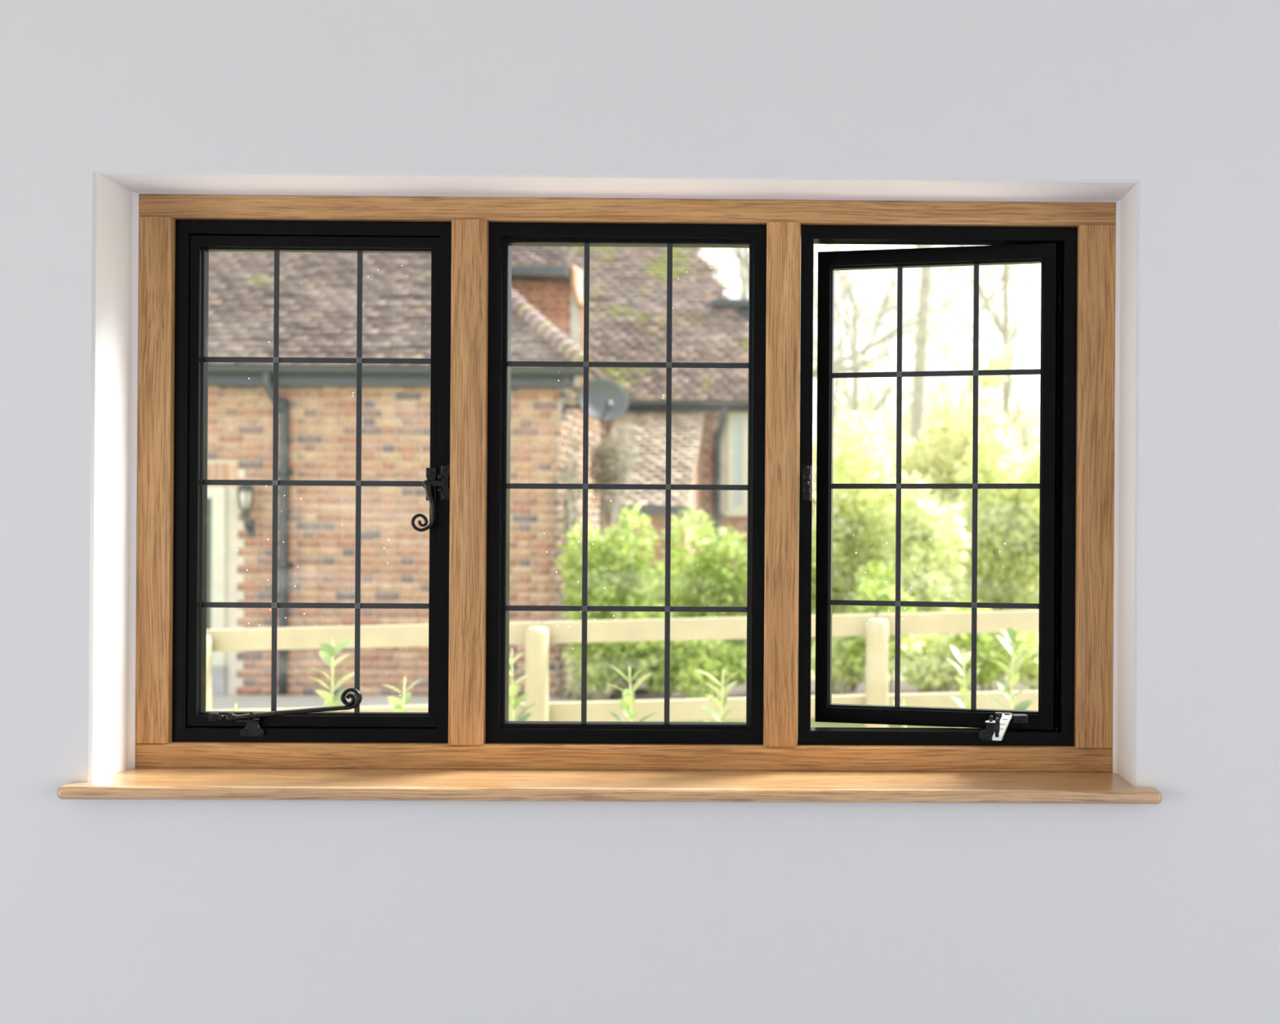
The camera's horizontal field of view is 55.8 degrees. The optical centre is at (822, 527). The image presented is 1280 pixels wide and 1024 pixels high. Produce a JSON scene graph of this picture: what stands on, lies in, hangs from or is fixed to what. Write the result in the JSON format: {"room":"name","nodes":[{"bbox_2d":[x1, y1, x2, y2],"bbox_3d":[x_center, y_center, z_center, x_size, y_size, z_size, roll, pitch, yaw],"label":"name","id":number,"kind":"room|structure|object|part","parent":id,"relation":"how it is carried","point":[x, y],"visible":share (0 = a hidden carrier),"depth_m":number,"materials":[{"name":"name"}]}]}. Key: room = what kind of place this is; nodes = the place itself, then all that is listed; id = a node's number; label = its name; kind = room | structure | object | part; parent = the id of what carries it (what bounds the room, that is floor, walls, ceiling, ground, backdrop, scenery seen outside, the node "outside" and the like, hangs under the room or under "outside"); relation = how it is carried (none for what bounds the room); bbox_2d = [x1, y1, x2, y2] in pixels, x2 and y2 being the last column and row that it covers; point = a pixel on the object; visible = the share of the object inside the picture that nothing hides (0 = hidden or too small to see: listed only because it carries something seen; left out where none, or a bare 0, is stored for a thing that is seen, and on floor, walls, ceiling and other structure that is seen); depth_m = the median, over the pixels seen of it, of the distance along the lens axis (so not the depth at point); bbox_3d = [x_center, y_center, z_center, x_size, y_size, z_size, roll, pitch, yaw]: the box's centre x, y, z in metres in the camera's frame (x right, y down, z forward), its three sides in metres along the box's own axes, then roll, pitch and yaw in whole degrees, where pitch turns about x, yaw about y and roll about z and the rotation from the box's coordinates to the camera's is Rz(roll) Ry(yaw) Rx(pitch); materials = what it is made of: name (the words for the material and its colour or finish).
{"room":"house room","nodes":[
{"label":"house room","id":0,"kind":"room"},
{"bbox_2d":[0,0,1279,1023],"bbox_3d":[-0.417,-0.026,1.990,9.600,3.150,0.213,0,0,0],"label":"wall","id":1,"kind":"structure","parent":0,"point":[1166,113],"depth_m":1.89,"materials":[{"name":"paint"}]},
{"bbox_2d":[57,767,1162,804],"bbox_3d":[-0.330,0.419,1.971,1.725,0.022,0.242,0,0,0],"label":"window sill","id":2,"kind":"structure","parent":1,"relation":"attached to","point":[137,783],"depth_m":1.87,"materials":[{"name":"brown wood"}]},
{"bbox_2d":[135,194,1115,772],"bbox_3d":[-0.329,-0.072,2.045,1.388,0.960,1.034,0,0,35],"label":"window","id":3,"kind":"structure","parent":1,"relation":"in","point":[1055,249],"depth_m":2.00,"materials":[{"name":"brown wood"}]},
{"bbox_2d":[172,219,451,742],"bbox_3d":[-0.862,-0.077,2.020,0.467,0.881,0.058,0,0,0],"label":"window","id":4,"kind":"structure","parent":3,"relation":"attached to","point":[194,239],"depth_m":2.01,"materials":[{"name":"black metal"}]},
{"bbox_3d":[-0.890,0.299,1.999,0.229,0.059,0.016,0,0,0],"label":"curled arm","id":5,"kind":"part","parent":4,"relation":"part of","materials":[{"name":"black metal"}]},
{"bbox_3d":[-0.862,-0.077,2.030,0.385,0.789,0.006,0,0,0],"label":"glass pane","id":6,"kind":"part","parent":4,"relation":"part of","materials":[{"name":"clear glass"}]},
{"bbox_3d":[-0.664,-0.036,2.002,0.056,0.088,0.014,0,0,0],"label":"curled arm","id":7,"kind":"part","parent":4,"relation":"part of","materials":[{"name":"black metal"}]},
{"bbox_3d":[-0.663,-0.073,2.010,0.018,0.056,0.007,0,0,0],"label":"handle","id":8,"kind":"part","parent":4,"relation":"part of","materials":[{"name":"black metal"}]},
{"bbox_3d":[-0.639,-0.075,2.005,0.019,0.059,0.009,0,0,0],"label":"keeper plate","id":9,"kind":"part","parent":4,"relation":"part of","materials":[{"name":"black metal"}]},
{"bbox_3d":[-0.332,0.388,2.045,1.640,0.040,0.095,0,0,0],"label":"rail","id":10,"kind":"part","parent":3,"relation":"part of","materials":[{"name":"brown wood"}]},
{"bbox_3d":[-0.329,-0.072,2.045,1.640,0.960,0.095,0,0,0],"label":"window frame","id":11,"kind":"part","parent":3,"relation":"part of","materials":[{"name":"brown wood"}]},
{"bbox_2d":[485,222,766,744],"bbox_3d":[-0.333,-0.074,2.030,0.469,0.881,0.035,0,0,0],"label":"window","id":12,"kind":"structure","parent":3,"relation":"attached to","point":[502,236],"depth_m":2.02,"materials":[{"name":"black metal"}]},
{"bbox_3d":[-0.333,-0.074,2.030,0.411,0.819,0.006,0,0,0],"label":"glass pane","id":13,"kind":"part","parent":12,"relation":"part of","materials":[{"name":"clear glass"}]},
{"bbox_3d":[-0.326,-0.534,2.045,1.640,0.037,0.095,0,0,0],"label":"head rail","id":14,"kind":"part","parent":3,"relation":"part of","materials":[{"name":"brown wood"}]},
{"bbox_3d":[-0.027,-0.074,2.010,0.016,0.061,0.010,0,0,0],"label":"keeper plate","id":15,"kind":"part","parent":3,"relation":"part of","materials":[{"name":"black metal"}]},
{"bbox_3d":[0.196,-0.071,2.079,0.364,0.789,0.006,0,0,11],"label":"glass pane","id":16,"kind":"part","parent":3,"relation":"part of","materials":[{"name":"clear glass"}]},
{"bbox_3d":[0.290,0.321,1.909,0.017,0.007,0.229,0,0,12],"label":"stay arm","id":17,"kind":"part","parent":3,"relation":"part of","materials":[{"name":"metal"}]},
{"label":"outside","id":18,"kind":"structure","parent":0,"visible":0},
{"bbox_2d":[562,550,1039,728],"bbox_3d":[-0.537,1.690,61.049,80.000,0.300,117.895,0,0,0],"label":"ground","id":19,"kind":"structure","parent":18,"point":[813,724],"depth_m":9.15,"materials":[{"name":"green plant"}]},
{"bbox_2d":[230,703,237,711],"bbox_3d":[-2.039,1.048,4.083,0.193,0.884,0.160,0,0,-27],"label":"sapling","id":20,"kind":"object","parent":19,"relation":"on","point":[233,709],"visible":0.02,"depth_m":4.11,"materials":[{"name":"green plant"}]},
{"bbox_2d":[306,638,360,711],"bbox_3d":[-1.731,0.945,4.178,0.245,1.095,0.217,0,0,0],"label":"sapling","id":21,"kind":"object","parent":19,"relation":"on","point":[329,652],"visible":0.24,"depth_m":4.18,"materials":[{"name":"green plant"}]},
{"bbox_3d":[-1.738,0.945,4.184,0.027,1.095,0.024,0,0,-19],"label":"stem","id":22,"kind":"part","parent":21,"relation":"part of","materials":[{"name":"green plant"}]},
{"bbox_2d":[382,676,421,712],"bbox_3d":[-1.427,0.998,3.995,0.252,0.992,0.247,0,0,0],"label":"sapling","id":23,"kind":"object","parent":19,"relation":"on","point":[396,704],"visible":0.17,"depth_m":3.99,"materials":[{"name":"green plant"}]},
{"bbox_3d":[-1.425,0.998,3.989,0.044,0.992,0.016,0,0,0],"label":"stem","id":24,"kind":"part","parent":23,"relation":"part of","materials":[{"name":"green plant"}]},
{"bbox_2d":[211,695,594,710],"bbox_3d":[-5.487,1.457,9.557,7.209,0.030,1.310,0,0,0],"label":"path","id":25,"kind":"structure","parent":19,"relation":"on","point":[218,702],"depth_m":9.89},
{"bbox_2d":[551,376,592,699],"bbox_3d":[-2.141,0.074,10.154,0.354,2.873,0.326,0,0,0],"label":"climbing plant","id":26,"kind":"object","parent":25,"relation":"on","point":[570,523],"visible":0.49,"depth_m":10.13,"materials":[{"name":"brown plant"}]},
{"bbox_2d":[206,251,631,697],"bbox_3d":[-5.630,-1.312,11.646,7.324,5.568,3.306,0,0,0],"label":"cottage","id":27,"kind":"structure","parent":19,"relation":"on","point":[317,427],"depth_m":10.24,"materials":[{"name":"brown brick"}]},
{"bbox_3d":[-5.713,0.580,10.211,0.910,1.662,0.030,0,0,0],"label":"door","id":28,"kind":"part","parent":27,"relation":"part of","materials":[{"name":"wood"}]},
{"bbox_3d":[-5.713,0.420,10.266,1.150,1.542,0.130,0,0,0],"label":"door frame","id":29,"kind":"part","parent":27,"relation":"part of","materials":[{"name":"white wood"}]},
{"bbox_3d":[-5.204,1.319,10.265,0.140,0.250,0.140,0,0,0],"label":"door frame","id":30,"kind":"part","parent":27,"relation":"part of","materials":[{"name":"white wood"}]},
{"bbox_2d":[236,485,254,537],"bbox_3d":[-4.920,-0.153,10.144,0.150,0.480,0.181,0,0,0],"label":"wall lantern","id":31,"kind":"object","parent":27,"relation":"attached to","point":[245,493],"visible":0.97,"depth_m":10.10,"materials":[{"name":"clear glass"}]},
{"bbox_3d":[-4.919,-0.233,10.118,0.120,0.160,0.104,0,0,0],"label":"lantern glass","id":32,"kind":"part","parent":31,"relation":"part of","materials":[{"name":"white glass"}]},
{"bbox_2d":[561,377,628,422],"bbox_3d":[-1.981,-1.110,10.299,0.559,0.380,0.308,0,0,0],"label":"satellite dish","id":33,"kind":"object","parent":27,"relation":"attached to","point":[607,400],"visible":0.91,"depth_m":10.35,"materials":[{"name":"grey metal"}]},
{"bbox_3d":[-1.870,-0.999,10.261,0.058,0.159,0.250,0,0,-23],"label":"receiver arm","id":34,"kind":"part","parent":33,"relation":"part of"},
{"bbox_2d":[508,648,536,721],"bbox_3d":[-1.083,0.967,4.298,0.256,1.059,0.231,0,0,15],"label":"sapling","id":35,"kind":"object","parent":19,"relation":"on","point":[513,691],"visible":0.22,"depth_m":4.29,"materials":[{"name":"green plant"}]},
{"bbox_3d":[-1.109,0.967,4.292,0.038,1.059,0.023,0,0,0],"label":"stem","id":36,"kind":"part","parent":35,"relation":"part of","materials":[{"name":"green plant"}]},
{"bbox_2d":[557,557,593,702],"bbox_3d":[-2.036,0.868,10.026,0.447,1.309,0.390,0,0,36],"label":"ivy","id":37,"kind":"object","parent":19,"relation":"on","point":[572,679],"visible":0.16,"depth_m":9.96,"materials":[{"name":"green plant"}]},
{"bbox_2d":[581,417,640,551],"bbox_3d":[-1.925,0.217,11.036,0.598,2.482,0.566,0,0,31],"label":"climbing plant","id":38,"kind":"object","parent":19,"relation":"on","point":[607,471],"visible":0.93,"depth_m":10.96,"materials":[{"name":"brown plant"}]},
{"bbox_2d":[205,609,1039,728],"bbox_3d":[-1.194,0.908,5.010,5.776,1.176,0.139,0,0,0],"label":"fence","id":39,"kind":"object","parent":19,"relation":"on","point":[536,636],"visible":0.38,"depth_m":5.04,"materials":[{"name":"beige wood"}]},
{"bbox_3d":[-2.617,0.970,4.977,0.100,1.035,0.098,0,0,0],"label":"post","id":40,"kind":"part","parent":39,"relation":"part of","materials":[{"name":"beige wood"}]},
{"bbox_3d":[-1.909,0.810,5.054,1.407,0.132,0.038,0,0,0],"label":"rail","id":41,"kind":"part","parent":39,"relation":"part of","materials":[{"name":"beige wood"}]},
{"bbox_3d":[-1.907,0.466,5.054,1.407,0.134,0.038,0,0,0],"label":"rail","id":42,"kind":"part","parent":39,"relation":"part of","materials":[{"name":"beige wood"}]},
{"bbox_3d":[-1.202,0.958,4.989,0.100,1.076,0.098,0,0,0],"label":"post","id":43,"kind":"part","parent":39,"relation":"part of","materials":[{"name":"beige wood"}]},
{"bbox_3d":[-0.486,0.777,5.066,1.422,0.132,0.038,0,0,0],"label":"rail","id":44,"kind":"part","parent":39,"relation":"part of","materials":[{"name":"beige wood"}]},
{"bbox_3d":[-0.484,0.433,5.067,1.422,0.134,0.038,0,0,0],"label":"rail","id":45,"kind":"part","parent":39,"relation":"part of","materials":[{"name":"beige wood"}]},
{"bbox_3d":[0.228,0.946,5.002,0.100,1.118,0.098,0,0,0],"label":"post","id":46,"kind":"part","parent":39,"relation":"part of","materials":[{"name":"beige wood"}]},
{"bbox_3d":[0.939,0.401,5.079,1.407,0.134,0.038,0,0,0],"label":"rail","id":47,"kind":"part","parent":39,"relation":"part of","materials":[{"name":"beige wood"}]},
{"bbox_3d":[0.936,0.745,5.079,1.407,0.132,0.038,0,0,0],"label":"rail","id":48,"kind":"part","parent":39,"relation":"part of","materials":[{"name":"beige wood"}]},
{"bbox_2d":[511,246,748,644],"bbox_3d":[-2.915,-1.951,16.662,5.014,6.888,7.030,0,0,0],"label":"brick house","id":49,"kind":"structure","parent":19,"relation":"on","point":[628,317],"depth_m":15.22,"materials":[{"name":"brown brick"}]},
{"bbox_2d":[511,246,583,387],"bbox_3d":[-4.140,-2.452,13.969,2.872,3.070,1.413,0,0,0],"label":"brick gable","id":50,"kind":"object","parent":49,"relation":"attached to","point":[555,292],"visible":0.1,"depth_m":13.56,"materials":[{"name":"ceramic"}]},
{"bbox_3d":[-1.081,-0.835,15.184,0.117,1.136,0.008,0,0,0],"label":"pane","id":51,"kind":"part","parent":49,"relation":"part of","materials":[{"name":"white glass"}]},
{"bbox_2d":[604,665,658,721],"bbox_3d":[-0.666,0.985,4.104,0.211,1.028,0.229,0,0,-13],"label":"sapling","id":52,"kind":"object","parent":19,"relation":"on","point":[626,704],"visible":0.26,"depth_m":4.10,"materials":[{"name":"green plant"}]},
{"bbox_3d":[-0.669,0.989,4.096,0.022,1.020,0.020,0,0,0],"label":"stem","id":53,"kind":"part","parent":52,"relation":"part of","materials":[{"name":"green plant"}]},
{"bbox_2d":[601,558,705,690],"bbox_3d":[-1.507,0.839,10.645,1.118,1.396,0.949,0,0,26],"label":"bush","id":54,"kind":"object","parent":19,"relation":"on","point":[660,593],"visible":0.07,"depth_m":10.47,"materials":[{"name":"green plant"}]},
{"bbox_2d":[693,669,742,722],"bbox_3d":[-0.349,0.994,4.089,0.225,1.014,0.237,0,0,40],"label":"sapling","id":55,"kind":"object","parent":19,"relation":"on","point":[720,702],"visible":0.18,"depth_m":4.10,"materials":[{"name":"green plant"}]},
{"bbox_3d":[-0.352,0.996,4.098,0.026,1.009,0.020,0,0,0],"label":"stem","id":56,"kind":"part","parent":55,"relation":"part of","materials":[{"name":"green plant"}]},
{"bbox_2d":[606,678,1029,701],"bbox_3d":[2.280,1.497,10.469,8.241,0.050,1.900,0,0,0],"label":"soil bed","id":57,"kind":"object","parent":19,"relation":"on","point":[641,693],"visible":0.11,"depth_m":10.59,"materials":[{"name":"brown soil"}]},
{"bbox_2d":[566,611,641,701],"bbox_3d":[-1.773,1.070,9.643,0.610,0.796,0.562,0,0,-14],"label":"shrub","id":58,"kind":"object","parent":57,"relation":"on","point":[599,673],"visible":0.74,"depth_m":9.51,"materials":[{"name":"green plant"}]},
{"bbox_2d":[554,501,664,700],"bbox_3d":[-1.710,0.624,9.931,1.023,1.688,0.759,0,0,-32],"label":"bush","id":59,"kind":"object","parent":57,"relation":"on","point":[616,590],"visible":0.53,"depth_m":9.78,"materials":[{"name":"green plant"}]},
{"bbox_2d":[603,595,692,699],"bbox_3d":[-1.352,1.014,9.654,0.898,0.914,0.853,0,0,-41],"label":"bush","id":60,"kind":"object","parent":57,"relation":"on","point":[655,650],"visible":0.33,"depth_m":9.46,"materials":[{"name":"green plant"}]},
{"bbox_2d":[659,640,746,698],"bbox_3d":[-0.939,1.112,9.499,0.816,0.727,0.894,0,0,-42],"label":"shrub","id":61,"kind":"object","parent":57,"relation":"on","point":[704,655],"visible":0.79,"depth_m":9.31,"materials":[{"name":"green plant"}]},
{"bbox_2d":[660,506,747,698],"bbox_3d":[-0.959,0.658,10.032,0.868,1.666,0.908,0,0,0],"label":"bush","id":62,"kind":"object","parent":57,"relation":"on","point":[713,579],"visible":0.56,"depth_m":9.82,"materials":[{"name":"green plant"}]},
{"bbox_2d":[798,550,816,649],"bbox_3d":[-0.326,0.660,10.178,0.694,1.625,0.903,0,0,25],"label":"bush","id":63,"kind":"object","parent":57,"relation":"on","point":[813,568],"visible":0.02,"depth_m":10.13,"materials":[{"name":"green plant"}]},
{"bbox_2d":[811,406,908,691],"bbox_3d":[0.243,0.202,10.497,0.979,2.551,1.039,0,0,41],"label":"shrub","id":64,"kind":"object","parent":57,"relation":"on","point":[854,513],"visible":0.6,"depth_m":10.34,"materials":[{"name":"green plant"}]},
{"bbox_2d":[878,468,971,693],"bbox_3d":[0.856,0.504,9.984,0.845,2.010,0.971,0,0,-23],"label":"shrub","id":65,"kind":"object","parent":57,"relation":"on","point":[926,547],"visible":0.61,"depth_m":9.85,"materials":[{"name":"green plant"}]},
{"bbox_2d":[955,403,1039,684],"bbox_3d":[1.645,0.178,10.804,0.940,2.615,1.083,0,0,0],"label":"shrub","id":66,"kind":"object","parent":57,"relation":"on","point":[993,523],"visible":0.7,"depth_m":10.50,"materials":[{"name":"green plant"}]},
{"bbox_2d":[1004,443,1039,610],"bbox_3d":[2.154,0.317,10.509,1.097,2.349,0.936,0,0,-42],"label":"shrub","id":67,"kind":"object","parent":57,"relation":"on","point":[1034,464],"visible":0.17,"depth_m":10.40,"materials":[{"name":"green plant"}]},
{"bbox_2d":[1006,632,1039,690],"bbox_3d":[1.746,1.141,9.511,0.661,0.690,0.608,0,0,0],"label":"shrub","id":68,"kind":"object","parent":57,"relation":"on","point":[1029,668],"visible":0.23,"depth_m":9.37,"materials":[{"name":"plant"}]},
{"bbox_2d":[720,244,951,506],"bbox_3d":[-0.273,-5.387,41.320,8.086,13.837,9.584,0,0,29],"label":"bare tree","id":69,"kind":"object","parent":19,"relation":"on","point":[863,397],"visible":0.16,"depth_m":41.73,"materials":[{"name":"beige plant"}]},
{"bbox_2d":[810,636,865,695],"bbox_3d":[0.145,1.148,9.400,0.565,0.661,0.605,0,0,0],"label":"shrub","id":70,"kind":"object","parent":19,"relation":"on","point":[840,675],"visible":0.41,"depth_m":9.28,"materials":[{"name":"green plant"}]},
{"bbox_2d":[799,410,924,566],"bbox_3d":[0.426,-0.040,15.518,1.872,3.037,1.472,0,0,43],"label":"shrub","id":71,"kind":"object","parent":19,"relation":"on","point":[888,434],"visible":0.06,"depth_m":15.35,"materials":[{"name":"green plant"}]},
{"bbox_2d":[799,351,926,488],"bbox_3d":[1.338,-3.087,51.645,5.791,9.279,5.533,0,0,45],"label":"tree","id":72,"kind":"object","parent":19,"relation":"on","point":[865,379],"visible":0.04,"depth_m":51.54,"materials":[{"name":"green plant"}]},
{"bbox_2d":[700,244,1026,378],"bbox_3d":[-1.042,-7.893,31.412,13.201,18.850,9.428,0,0,9],"label":"bare tree","id":73,"kind":"object","parent":19,"relation":"on","point":[744,260],"visible":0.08,"depth_m":30.36,"materials":[{"name":"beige plant"}]},
{"bbox_2d":[837,558,924,693],"bbox_3d":[0.469,0.859,9.300,0.651,1.244,0.802,0,0,21],"label":"shrub","id":74,"kind":"object","parent":19,"relation":"on","point":[877,589],"visible":0.4,"depth_m":9.17,"materials":[{"name":"green plant"}]},
{"bbox_2d":[742,244,1040,454],"bbox_3d":[0.840,-5.428,27.747,7.490,13.907,10.519,0,0,-40],"label":"bare tree","id":75,"kind":"object","parent":19,"relation":"on","point":[853,348],"visible":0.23,"depth_m":26.57,"materials":[{"name":"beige plant"}]},
{"bbox_2d":[841,393,942,461],"bbox_3d":[3.438,-2.457,57.861,6.602,8.056,7.007,0,0,0],"label":"tree","id":76,"kind":"object","parent":19,"relation":"on","point":[904,415],"visible":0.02,"depth_m":56.61,"materials":[{"name":"green plant"}]},
{"bbox_2d":[892,699,916,728],"bbox_3d":[0.304,1.057,4.205,0.158,0.896,0.182,0,0,24],"label":"sapling","id":77,"kind":"object","parent":19,"relation":"on","point":[893,701],"visible":0.02,"depth_m":4.20,"materials":[{"name":"green plant"}]},
{"bbox_2d":[906,244,933,530],"bbox_3d":[0.949,-7.714,24.068,13.330,18.485,7.650,0,0,-27],"label":"bare tree","id":78,"kind":"object","parent":19,"relation":"on","point":[917,412],"visible":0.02,"depth_m":24.08,"materials":[{"name":"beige plant"}]},
{"bbox_2d":[888,634,980,693],"bbox_3d":[0.839,1.106,9.331,0.830,0.753,0.981,0,0,0],"label":"shrub","id":79,"kind":"object","parent":19,"relation":"on","point":[929,664],"visible":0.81,"depth_m":9.06,"materials":[{"name":"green plant"}]},
{"bbox_2d":[834,244,1040,460],"bbox_3d":[2.772,-5.021,21.650,8.413,13.120,7.977,0,0,43],"label":"bare tree","id":80,"kind":"object","parent":19,"relation":"on","point":[1004,330],"visible":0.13,"depth_m":21.16,"materials":[{"name":"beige plant"}]},
{"bbox_2d":[836,263,1040,464],"bbox_3d":[5.588,-5.675,37.310,12.681,14.478,10.110,0,0,39],"label":"bare tree","id":81,"kind":"object","parent":19,"relation":"on","point":[980,310],"visible":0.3,"depth_m":38.07,"materials":[{"name":"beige plant"}]},
{"bbox_2d":[875,386,1032,602],"bbox_3d":[1.685,-0.166,15.124,2.492,3.304,1.417,0,0,0],"label":"shrub","id":82,"kind":"object","parent":19,"relation":"on","point":[946,468],"visible":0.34,"depth_m":14.93,"materials":[{"name":"green plant"}]},
{"bbox_2d":[880,342,1037,538],"bbox_3d":[5.621,-3.048,50.086,7.160,9.246,6.971,0,0,-31],"label":"tree","id":83,"kind":"object","parent":19,"relation":"on","point":[950,358],"visible":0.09,"depth_m":49.18,"materials":[{"name":"green plant"}]},
{"bbox_2d":[938,644,982,728],"bbox_3d":[0.519,0.969,4.299,0.245,1.075,0.241,0,0,0],"label":"sapling","id":84,"kind":"object","parent":19,"relation":"on","point":[964,686],"visible":0.18,"depth_m":4.31,"materials":[{"name":"green plant"}]},
{"bbox_3d":[0.521,0.973,4.301,0.034,1.068,0.022,0,0,0],"label":"stem","id":85,"kind":"part","parent":84,"relation":"part of","materials":[{"name":"green plant"}]},
{"bbox_2d":[971,341,1012,508],"bbox_3d":[1.992,-0.361,14.003,0.471,3.690,0.436,0,0,32],"label":"tree","id":86,"kind":"object","parent":19,"relation":"on","point":[993,362],"visible":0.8,"depth_m":13.99,"materials":[{"name":"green plant"}]},
{"bbox_2d":[946,595,1038,692],"bbox_3d":[1.295,1.002,9.217,0.712,0.967,0.645,0,0,-21],"label":"shrub","id":87,"kind":"object","parent":19,"relation":"on","point":[988,644],"visible":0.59,"depth_m":9.07,"materials":[{"name":"green plant"}]},
{"bbox_2d":[980,627,1035,710],"bbox_3d":[0.686,0.942,4.507,0.281,1.132,0.248,0,0,-40],"label":"sapling","id":88,"kind":"object","parent":19,"relation":"on","point":[1014,676],"visible":0.35,"depth_m":4.51,"materials":[{"name":"green plant"}]},
{"bbox_3d":[0.707,0.945,4.509,0.037,1.125,0.022,0,0,0],"label":"stem","id":89,"kind":"part","parent":88,"relation":"part of","materials":[{"name":"green plant"}]},
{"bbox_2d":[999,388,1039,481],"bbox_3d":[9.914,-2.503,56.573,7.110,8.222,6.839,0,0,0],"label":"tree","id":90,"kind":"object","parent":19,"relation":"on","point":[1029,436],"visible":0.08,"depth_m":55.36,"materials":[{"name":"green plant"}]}
]}

